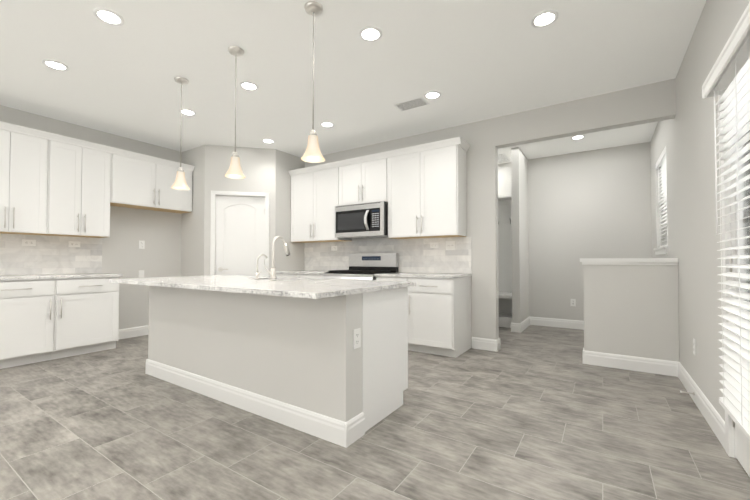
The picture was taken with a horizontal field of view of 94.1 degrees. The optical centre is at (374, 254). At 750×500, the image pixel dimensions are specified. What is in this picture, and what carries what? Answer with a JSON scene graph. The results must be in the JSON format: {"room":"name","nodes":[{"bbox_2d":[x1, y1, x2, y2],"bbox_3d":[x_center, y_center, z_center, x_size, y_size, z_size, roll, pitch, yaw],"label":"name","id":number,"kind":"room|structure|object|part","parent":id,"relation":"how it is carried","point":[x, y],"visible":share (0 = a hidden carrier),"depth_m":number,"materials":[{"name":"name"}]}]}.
{"room":"kitchen","nodes":[
{"label":"kitchen","id":0,"kind":"room"},
{"bbox_2d":[0,105,181,328],"bbox_3d":[-3.567,-0.237,4.758,0.120,2.780,8.850,-1,-1,33],"label":"wall","id":1,"kind":"structure","parent":0,"point":[159,234],"depth_m":4.90,"materials":[{"name":"paint"}]},
{"bbox_2d":[0,125,59,235],"bbox_3d":[-3.966,-0.771,3.747,0.324,1.068,0.749,-1,-1,33],"label":"upper cabinet","id":2,"kind":"object","parent":1,"relation":"attached to","point":[52,184],"depth_m":3.79,"materials":[{"name":"white wood"}]},
{"bbox_2d":[0,233,101,274],"bbox_3d":[-4.417,-0.010,3.331,0.008,0.460,3.017,-1,-1,33],"label":"backsplash","id":3,"kind":"structure","parent":1,"relation":"attached to","point":[46,254],"depth_m":4.15,"materials":[{"name":"tile"}]},
{"bbox_2d":[22,239,35,245],"bbox_3d":[-3.969,-0.136,4.004,0.007,0.072,0.116,-1,-1,33],"label":"electrical outlet","id":4,"kind":"object","parent":3,"relation":"attached to","point":[28,242],"visible":1,"depth_m":4.00,"materials":[{"name":"white plastic"}]},
{"bbox_2d":[68,241,79,246],"bbox_3d":[-3.744,-0.129,4.349,0.007,0.072,0.116,-1,-1,33],"label":"electrical outlet","id":5,"kind":"object","parent":3,"relation":"attached to","point":[73,244],"visible":1,"depth_m":4.34,"materials":[{"name":"white plastic"}]},
{"bbox_2d":[56,141,119,237],"bbox_3d":[-3.636,-0.762,4.252,0.324,1.068,0.741,-1,-1,33],"label":"upper cabinet","id":6,"kind":"object","parent":1,"relation":"attached to","point":[89,177],"depth_m":4.21,"materials":[{"name":"white wood"}]},
{"bbox_2d":[119,325,148,339],"bbox_3d":[-3.308,1.090,5.008,0.016,0.136,1.030,-1,-1,33],"label":"baseboard","id":7,"kind":"structure","parent":1,"relation":"attached to","point":[125,333],"depth_m":4.89,"materials":[{"name":"white wood"}]},
{"bbox_2d":[139,270,143,277],"bbox_3d":[-3.336,0.282,4.987,0.005,0.116,0.072,-1,-1,33],"label":"outlet","id":8,"kind":"object","parent":1,"relation":"attached to","point":[141,273],"visible":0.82,"depth_m":4.99,"materials":[{"name":"white plastic"}]},
{"bbox_2d":[139,240,144,248],"bbox_3d":[-3.336,-0.143,4.994,0.007,0.116,0.072,-1,-1,33],"label":"outlet","id":9,"kind":"object","parent":1,"relation":"attached to","point":[141,244],"visible":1,"depth_m":4.99,"materials":[{"name":"white plastic"}]},
{"bbox_2d":[120,153,193,212],"bbox_3d":[-3.185,-0.969,4.946,0.324,0.630,1.048,-1,-1,33],"label":"upper cabinet","id":10,"kind":"object","parent":1,"relation":"attached to","point":[144,184],"depth_m":4.82,"materials":[{"name":"white wood"}]},
{"bbox_2d":[181,145,304,275],"bbox_3d":[-2.105,-0.221,5.661,1.340,2.780,1.340,-1,-1,33],"label":"wall","id":11,"kind":"structure","parent":0,"point":[264,170],"depth_m":5.30,"materials":[{"name":"paint"}]},
{"bbox_2d":[210,191,268,275],"bbox_3d":[-2.024,0.110,5.267,0.826,2.103,0.142,0,-1,-12],"label":"door frame","id":12,"kind":"structure","parent":11,"relation":"attached to","point":[213,227],"depth_m":5.18,"materials":[{"name":"white wood"}]},
{"bbox_2d":[216,195,264,275],"bbox_3d":[-2.021,0.137,5.262,0.525,2.033,0.519,-1,-1,33],"label":"pantry door","id":13,"kind":"structure","parent":11,"relation":"in","point":[240,234],"depth_m":5.26,"materials":[{"name":"white wood"}]},
{"bbox_2d":[148,286,361,421],"bbox_3d":[-1.117,0.682,2.745,2.375,0.874,0.165,-1,-1,33],"label":"wall","id":14,"kind":"structure","parent":0,"point":[300,352],"depth_m":2.40,"materials":[{"name":"paint"}]},
{"bbox_2d":[145,359,364,447],"bbox_3d":[-1.121,1.051,2.734,2.407,0.136,0.185,-1,-1,33],"label":"baseboard","id":15,"kind":"structure","parent":14,"relation":"attached to","point":[339,432],"depth_m":2.36,"materials":[{"name":"white wood"}]},
{"bbox_2d":[353,328,360,348],"bbox_3d":[-0.109,0.508,2.114,0.007,0.116,0.072,-1,-1,33],"label":"outlet","id":16,"kind":"object","parent":14,"relation":"attached to","point":[356,338],"visible":1,"depth_m":2.11,"materials":[{"name":"white plastic"}]},
{"bbox_2d":[0,0,705,163],"bbox_3d":[-1.587,-1.699,3.490,9.610,0.100,10.610,-1,-1,33],"label":"ceiling","id":17,"kind":"structure","parent":0,"point":[471,61],"depth_m":3.04,"materials":[{"name":"white paint"}]},
{"bbox_2d":[42,59,68,70],"bbox_3d":[-2.788,-1.652,3.049,0.176,0.008,0.176,-1,-1,33],"label":"recessed light","id":18,"kind":"object","parent":17,"relation":"in","point":[55,65],"visible":1,"depth_m":3.04,"materials":[{"name":"white plastic"}]},
{"bbox_2d":[93,8,124,25],"bbox_3d":[-1.863,-1.662,2.445,0.176,0.008,0.176,-1,-1,33],"label":"recessed light","id":19,"kind":"object","parent":17,"relation":"in","point":[108,16],"visible":1,"depth_m":2.44,"materials":[{"name":"white plastic"}]},
{"bbox_2d":[171,77,189,189],"bbox_3d":[-1.829,-1.137,3.292,0.158,1.030,0.158,-1,-1,33],"label":"pendant light","id":20,"kind":"object","parent":17,"relation":"hanging from","point":[180,183],"visible":1,"depth_m":3.27,"materials":[{"name":"beige glass"}]},
{"bbox_2d":[179,109,195,115],"bbox_3d":[-2.156,-1.635,4.016,0.176,0.008,0.176,-1,-1,33],"label":"recessed light","id":21,"kind":"object","parent":17,"relation":"in","point":[188,112],"visible":0.92,"depth_m":4.02,"materials":[{"name":"white plastic"}]},
{"bbox_2d":[225,46,245,178],"bbox_3d":[-1.130,-1.145,2.830,0.158,1.030,0.158,-1,-1,33],"label":"pendant light","id":22,"kind":"object","parent":17,"relation":"hanging from","point":[234,171],"visible":1,"depth_m":2.81,"materials":[{"name":"beige glass"}]},
{"bbox_2d":[239,81,258,90],"bbox_3d":[-1.231,-1.645,3.412,0.176,0.008,0.176,-1,-1,33],"label":"recessed light","id":23,"kind":"object","parent":17,"relation":"in","point":[248,85],"visible":1,"depth_m":3.40,"materials":[{"name":"white"}]},
{"bbox_2d":[262,139,274,142],"bbox_3d":[-1.525,-1.619,4.983,0.176,0.008,0.176,-1,-1,33],"label":"recessed light","id":24,"kind":"object","parent":17,"relation":"in","point":[268,141],"visible":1,"depth_m":4.98,"materials":[{"name":"white"}]},
{"bbox_2d":[301,1,324,162],"bbox_3d":[-0.415,-1.153,2.351,0.158,1.030,0.158,-1,-1,33],"label":"pendant light","id":25,"kind":"object","parent":17,"relation":"hanging from","point":[312,154],"visible":0.98,"depth_m":2.33,"materials":[{"name":"beige glass"}]},
{"bbox_2d":[320,122,333,127],"bbox_3d":[-0.598,-1.629,4.378,0.176,0.008,0.176,-1,-1,33],"label":"recessed light","id":26,"kind":"object","parent":17,"relation":"in","point":[327,124],"visible":1,"depth_m":4.37,"materials":[{"name":"white"}]},
{"bbox_2d":[359,26,381,41],"bbox_3d":[-0.034,-1.659,2.630,0.176,0.008,0.176,-1,-1,33],"label":"recessed light","id":27,"kind":"object","parent":17,"relation":"in","point":[370,34],"visible":1,"depth_m":2.62,"materials":[{"name":"white plastic"}]},
{"bbox_2d":[394,97,428,110],"bbox_3d":[0.398,-1.639,3.812,0.340,0.007,0.190,-1,-1,33],"label":"ceiling vent","id":28,"kind":"object","parent":17,"relation":"in","point":[412,103],"visible":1,"depth_m":3.80,"materials":[{"name":"white metal"}]},
{"bbox_2d":[424,91,440,98],"bbox_3d":[0.594,-1.642,3.600,0.176,0.008,0.176,-1,-1,33],"label":"recessed light","id":29,"kind":"object","parent":17,"relation":"in","point":[432,95],"visible":1,"depth_m":3.60,"materials":[{"name":"white"}]},
{"bbox_2d":[498,153,510,162],"bbox_3d":[2.006,-1.604,5.890,0.450,0.007,0.500,-1,-1,33],"label":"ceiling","id":30,"kind":"structure","parent":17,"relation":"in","point":[503,157],"depth_m":5.82,"materials":[{"name":"white paint"}]},
{"bbox_2d":[531,10,557,27],"bbox_3d":[1.197,-1.662,2.466,0.176,0.008,0.176,-1,-1,33],"label":"recessed light","id":31,"kind":"object","parent":17,"relation":"in","point":[544,18],"visible":1,"depth_m":2.46,"materials":[{"name":"white"}]},
{"bbox_2d":[571,135,584,139],"bbox_3d":[2.807,-1.621,4.830,0.176,0.008,0.176,-1,-1,33],"label":"recessed light","id":32,"kind":"object","parent":17,"relation":"in","point":[576,137],"visible":1,"depth_m":4.83,"materials":[{"name":"white"}]},
{"bbox_2d":[0,325,749,499],"bbox_3d":[-1.587,1.181,3.441,9.610,0.100,10.610,-1,-1,33],"label":"floor","id":33,"kind":"structure","parent":0,"point":[533,412],"depth_m":2.09,"materials":[{"name":"tile"}]},
{"bbox_2d":[0,277,118,368],"bbox_3d":[-3.695,0.700,3.865,0.621,0.876,1.262,-1,-1,33],"label":"base cabinet","id":34,"kind":"object","parent":33,"relation":"on","point":[41,320],"visible":0.98,"depth_m":3.73,"materials":[{"name":"white wood"}]},
{"bbox_2d":[0,273,122,280],"bbox_3d":[-4.156,0.234,3.156,0.632,0.030,3.017,-1,-1,33],"label":"countertop","id":35,"kind":"structure","parent":34,"relation":"on","point":[47,276],"depth_m":3.86,"materials":[{"name":"stone"}]},
{"bbox_2d":[110,275,415,431],"bbox_3d":[-1.024,0.668,2.903,2.470,0.907,1.130,-1,-1,33],"label":"kitchen island","id":36,"kind":"object","parent":33,"relation":"on","point":[384,349],"depth_m":2.40,"materials":[{"name":"white"}]},
{"bbox_2d":[255,254,267,279],"bbox_3d":[-0.981,0.105,3.050,0.075,0.222,0.132,-1,-1,33],"label":"filter faucet","id":37,"kind":"object","parent":36,"relation":"on","point":[257,276],"visible":1,"depth_m":3.02,"materials":[{"name":"silver metal"}]},
{"bbox_3d":[-1.024,0.335,2.908,2.470,0.240,1.130,-1,-1,33],"label":"kitchen island top","id":38,"kind":"part","parent":36,"relation":"part of","materials":[{"name":"white stone"}]},
{"bbox_2d":[264,236,289,280],"bbox_3d":[-0.837,0.028,2.987,0.138,0.374,0.208,-1,-1,33],"label":"faucet","id":39,"kind":"object","parent":36,"relation":"on","point":[272,272],"visible":1,"depth_m":2.90,"materials":[{"name":"silver metal"}]},
{"bbox_2d":[276,273,322,277],"bbox_3d":[-0.945,0.724,5.292,0.985,0.876,0.658,-1,-1,33],"label":"base cabinet","id":40,"kind":"object","parent":33,"relation":"on","point":[300,275],"visible":0.06,"depth_m":5.04,"materials":[{"name":"white"}]},
{"bbox_2d":[276,270,328,274],"bbox_3d":[-0.938,0.271,5.310,0.986,0.030,0.632,-1,-1,33],"label":"countertop","id":41,"kind":"structure","parent":40,"relation":"on","point":[304,272],"depth_m":5.14,"materials":[{"name":"stone"}]},
{"bbox_2d":[323,253,397,279],"bbox_3d":[-0.210,0.566,4.764,0.812,1.175,0.717,-1,-1,33],"label":"range","id":42,"kind":"object","parent":33,"relation":"on","point":[366,266],"visible":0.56,"depth_m":4.84,"materials":[{"name":"silver metal"}]},
{"bbox_2d":[376,276,470,357],"bbox_3d":[0.581,0.707,4.296,1.007,0.876,0.658,-1,-1,33],"label":"base cabinet","id":43,"kind":"object","parent":33,"relation":"on","point":[439,316],"visible":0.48,"depth_m":3.95,"materials":[{"name":"white wood"}]},
{"bbox_2d":[374,272,471,278],"bbox_3d":[0.592,0.254,4.311,1.020,0.030,0.632,-1,-1,33],"label":"countertop","id":44,"kind":"structure","parent":43,"relation":"on","point":[432,275],"depth_m":4.14,"materials":[{"name":"stone"}]},
{"bbox_2d":[498,195,511,327],"bbox_3d":[1.872,0.097,6.013,1.126,2.155,0.548,-1,-1,33],"label":"bench","id":45,"kind":"object","parent":33,"relation":"on","point":[505,258],"visible":0.19,"depth_m":6.05,"materials":[{"name":"white"}]},
{"bbox_2d":[305,79,678,361],"bbox_3d":[0.291,-0.233,4.968,6.110,2.780,0.184,-1,-1,33],"label":"wall","id":46,"kind":"structure","parent":0,"point":[486,140],"depth_m":3.62,"materials":[{"name":"paint"}]},
{"bbox_2d":[289,165,351,242],"bbox_3d":[-0.823,-0.742,5.437,1.058,1.068,0.324,-1,-1,33],"label":"upper cabinet","id":47,"kind":"object","parent":46,"relation":"attached to","point":[315,194],"depth_m":5.29,"materials":[{"name":"white wood"}]},
{"bbox_2d":[344,157,387,204],"bbox_3d":[-0.096,-0.990,4.966,0.820,0.588,0.324,-1,-1,33],"label":"upper cabinet","id":48,"kind":"object","parent":46,"relation":"attached to","point":[364,181],"depth_m":4.79,"materials":[{"name":"white wood"}]},
{"bbox_2d":[335,201,387,238],"bbox_3d":[-0.138,-0.469,4.892,0.814,0.448,0.474,-1,-1,33],"label":"microwave","id":49,"kind":"object","parent":48,"relation":"attached to","point":[362,220],"visible":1,"depth_m":4.72,"materials":[{"name":"silver metal"}]},
{"bbox_2d":[304,236,471,273],"bbox_3d":[0.005,0.019,5.071,2.830,0.460,0.008,-1,-1,33],"label":"backsplash","id":50,"kind":"structure","parent":46,"relation":"attached to","point":[419,255],"depth_m":4.79,"materials":[{"name":"tile"}]},
{"bbox_2d":[331,246,336,250],"bbox_3d":[-0.640,-0.099,5.485,0.116,0.072,0.007,-1,-1,33],"label":"electrical outlet","id":51,"kind":"object","parent":50,"relation":"attached to","point":[333,248],"visible":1,"depth_m":5.49,"materials":[{"name":"white plastic"}]},
{"bbox_2d":[430,242,438,247],"bbox_3d":[0.776,-0.122,4.560,0.116,0.072,0.007,-1,-1,33],"label":"electrical outlet","id":52,"kind":"object","parent":50,"relation":"attached to","point":[434,245],"visible":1,"depth_m":4.56,"materials":[{"name":"white plastic"}]},
{"bbox_2d":[446,241,454,249],"bbox_3d":[0.957,-0.114,4.441,0.118,0.116,0.008,-1,-1,33],"label":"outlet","id":53,"kind":"object","parent":50,"relation":"attached to","point":[450,245],"visible":1,"depth_m":4.44,"materials":[{"name":"white plastic"}]},
{"bbox_2d":[386,141,467,238],"bbox_3d":[0.620,-0.758,4.494,1.030,1.068,0.324,-1,-1,33],"label":"upper cabinet","id":54,"kind":"object","parent":46,"relation":"attached to","point":[421,189],"depth_m":4.30,"materials":[{"name":"white wood"}]},
{"bbox_2d":[472,337,498,351],"bbox_3d":[1.315,1.076,4.195,0.306,0.136,0.016,-1,-1,33],"label":"baseboard","id":55,"kind":"structure","parent":46,"relation":"attached to","point":[477,343],"depth_m":4.18,"materials":[{"name":"white wood"}]},
{"bbox_2d":[583,348,678,376],"bbox_3d":[2.525,1.063,3.486,0.772,0.136,0.152,-1,-1,33],"label":"baseboard","id":56,"kind":"structure","parent":46,"relation":"attached to","point":[651,365],"depth_m":3.41,"materials":[{"name":"white wood"}]},
{"bbox_2d":[511,147,528,322],"bbox_3d":[2.328,-0.223,5.583,0.110,2.780,0.778,-1,-1,33],"label":"wall","id":57,"kind":"structure","parent":0,"point":[520,237],"depth_m":5.29,"materials":[{"name":"paint"}]},
{"bbox_2d":[519,316,530,332],"bbox_3d":[2.369,1.098,5.507,0.016,0.136,0.766,-1,-1,33],"label":"baseboard","id":58,"kind":"structure","parent":57,"relation":"attached to","point":[524,324],"depth_m":5.45,"materials":[{"name":"white wood"}]},
{"bbox_2d":[498,142,651,320],"bbox_3d":[2.801,-0.219,5.813,3.150,2.780,0.120,-1,-1,33],"label":"wall","id":59,"kind":"structure","parent":0,"point":[591,204],"depth_m":5.49,"materials":[{"name":"paint"}]},
{"bbox_2d":[531,317,583,329],"bbox_3d":[3.266,1.096,5.405,1.630,0.136,0.016,-1,-1,33],"label":"baseboard","id":60,"kind":"structure","parent":59,"relation":"attached to","point":[540,321],"depth_m":5.61,"materials":[{"name":"white wood"}]},
{"bbox_2d":[570,299,575,305],"bbox_3d":[3.125,0.756,5.508,0.072,0.116,0.007,-1,-1,33],"label":"outlet","id":61,"kind":"object","parent":59,"relation":"attached to","point":[572,302],"visible":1,"depth_m":5.51,"materials":[{"name":"white plastic"}]},
{"bbox_2d":[650,0,749,420],"bbox_3d":[1.699,-0.295,1.391,0.160,2.780,8.730,-1,-1,33],"label":"wall","id":62,"kind":"structure","parent":0,"point":[685,136],"depth_m":2.57,"materials":[{"name":"paint"}]},
{"bbox_2d":[654,201,667,254],"bbox_3d":[3.443,-0.597,4.122,0.160,1.182,0.960,-1,-1,33],"label":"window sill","id":63,"kind":"structure","parent":62,"relation":"attached to","point":[661,250],"depth_m":4.06,"materials":[{"name":"white"}]},
{"bbox_2d":[656,146,665,168],"bbox_3d":[3.409,-1.149,4.153,0.020,0.073,0.892,-1,-1,33],"label":"valance","id":64,"kind":"object","parent":62,"relation":"attached to","point":[661,159],"visible":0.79,"depth_m":4.13,"materials":[{"name":"white"}]},
{"bbox_2d":[658,156,667,246],"bbox_3d":[3.444,-0.638,4.122,0.079,1.096,0.912,-1,-1,33],"label":"window blind","id":65,"kind":"object","parent":62,"relation":"attached to","point":[663,173],"visible":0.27,"depth_m":4.29,"materials":[{"name":"white plastic"}]},
{"bbox_2d":[693,338,695,354],"bbox_3d":[2.453,0.708,2.683,0.007,0.116,0.072,-1,-1,33],"label":"electrical outlet","id":66,"kind":"object","parent":62,"relation":"attached to","point":[694,346],"visible":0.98,"depth_m":2.67,"materials":[{"name":"white plastic"}]},
{"bbox_2d":[678,362,724,448],"bbox_3d":[2.394,1.048,2.594,0.016,0.136,1.518,-1,-1,33],"label":"baseboard","id":67,"kind":"structure","parent":62,"relation":"attached to","point":[712,416],"depth_m":2.38,"materials":[{"name":"white wood"}]},
{"bbox_2d":[702,2,749,439],"bbox_3d":[1.633,-0.081,1.538,0.103,1.752,0.915,-1,-1,33],"label":"window blind","id":68,"kind":"object","parent":62,"relation":"attached to","point":[728,78],"visible":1,"depth_m":1.67,"materials":[{"name":"white plastic"}]},
{"bbox_2d":[719,95,735,457],"bbox_3d":[1.757,0.021,1.492,0.178,2.152,1.054,-1,-1,33],"label":"door frame","id":69,"kind":"structure","parent":62,"relation":"attached to","point":[730,440],"depth_m":1.93,"materials":[{"name":"white"}]},
{"bbox_2d":[730,120,749,476],"bbox_3d":[1.690,0.049,1.535,0.114,2.073,0.918,-1,-1,33],"label":"entry door","id":70,"kind":"structure","parent":62,"relation":"in","point":[742,447],"depth_m":1.80,"materials":[{"name":"white wood"}]}
]}

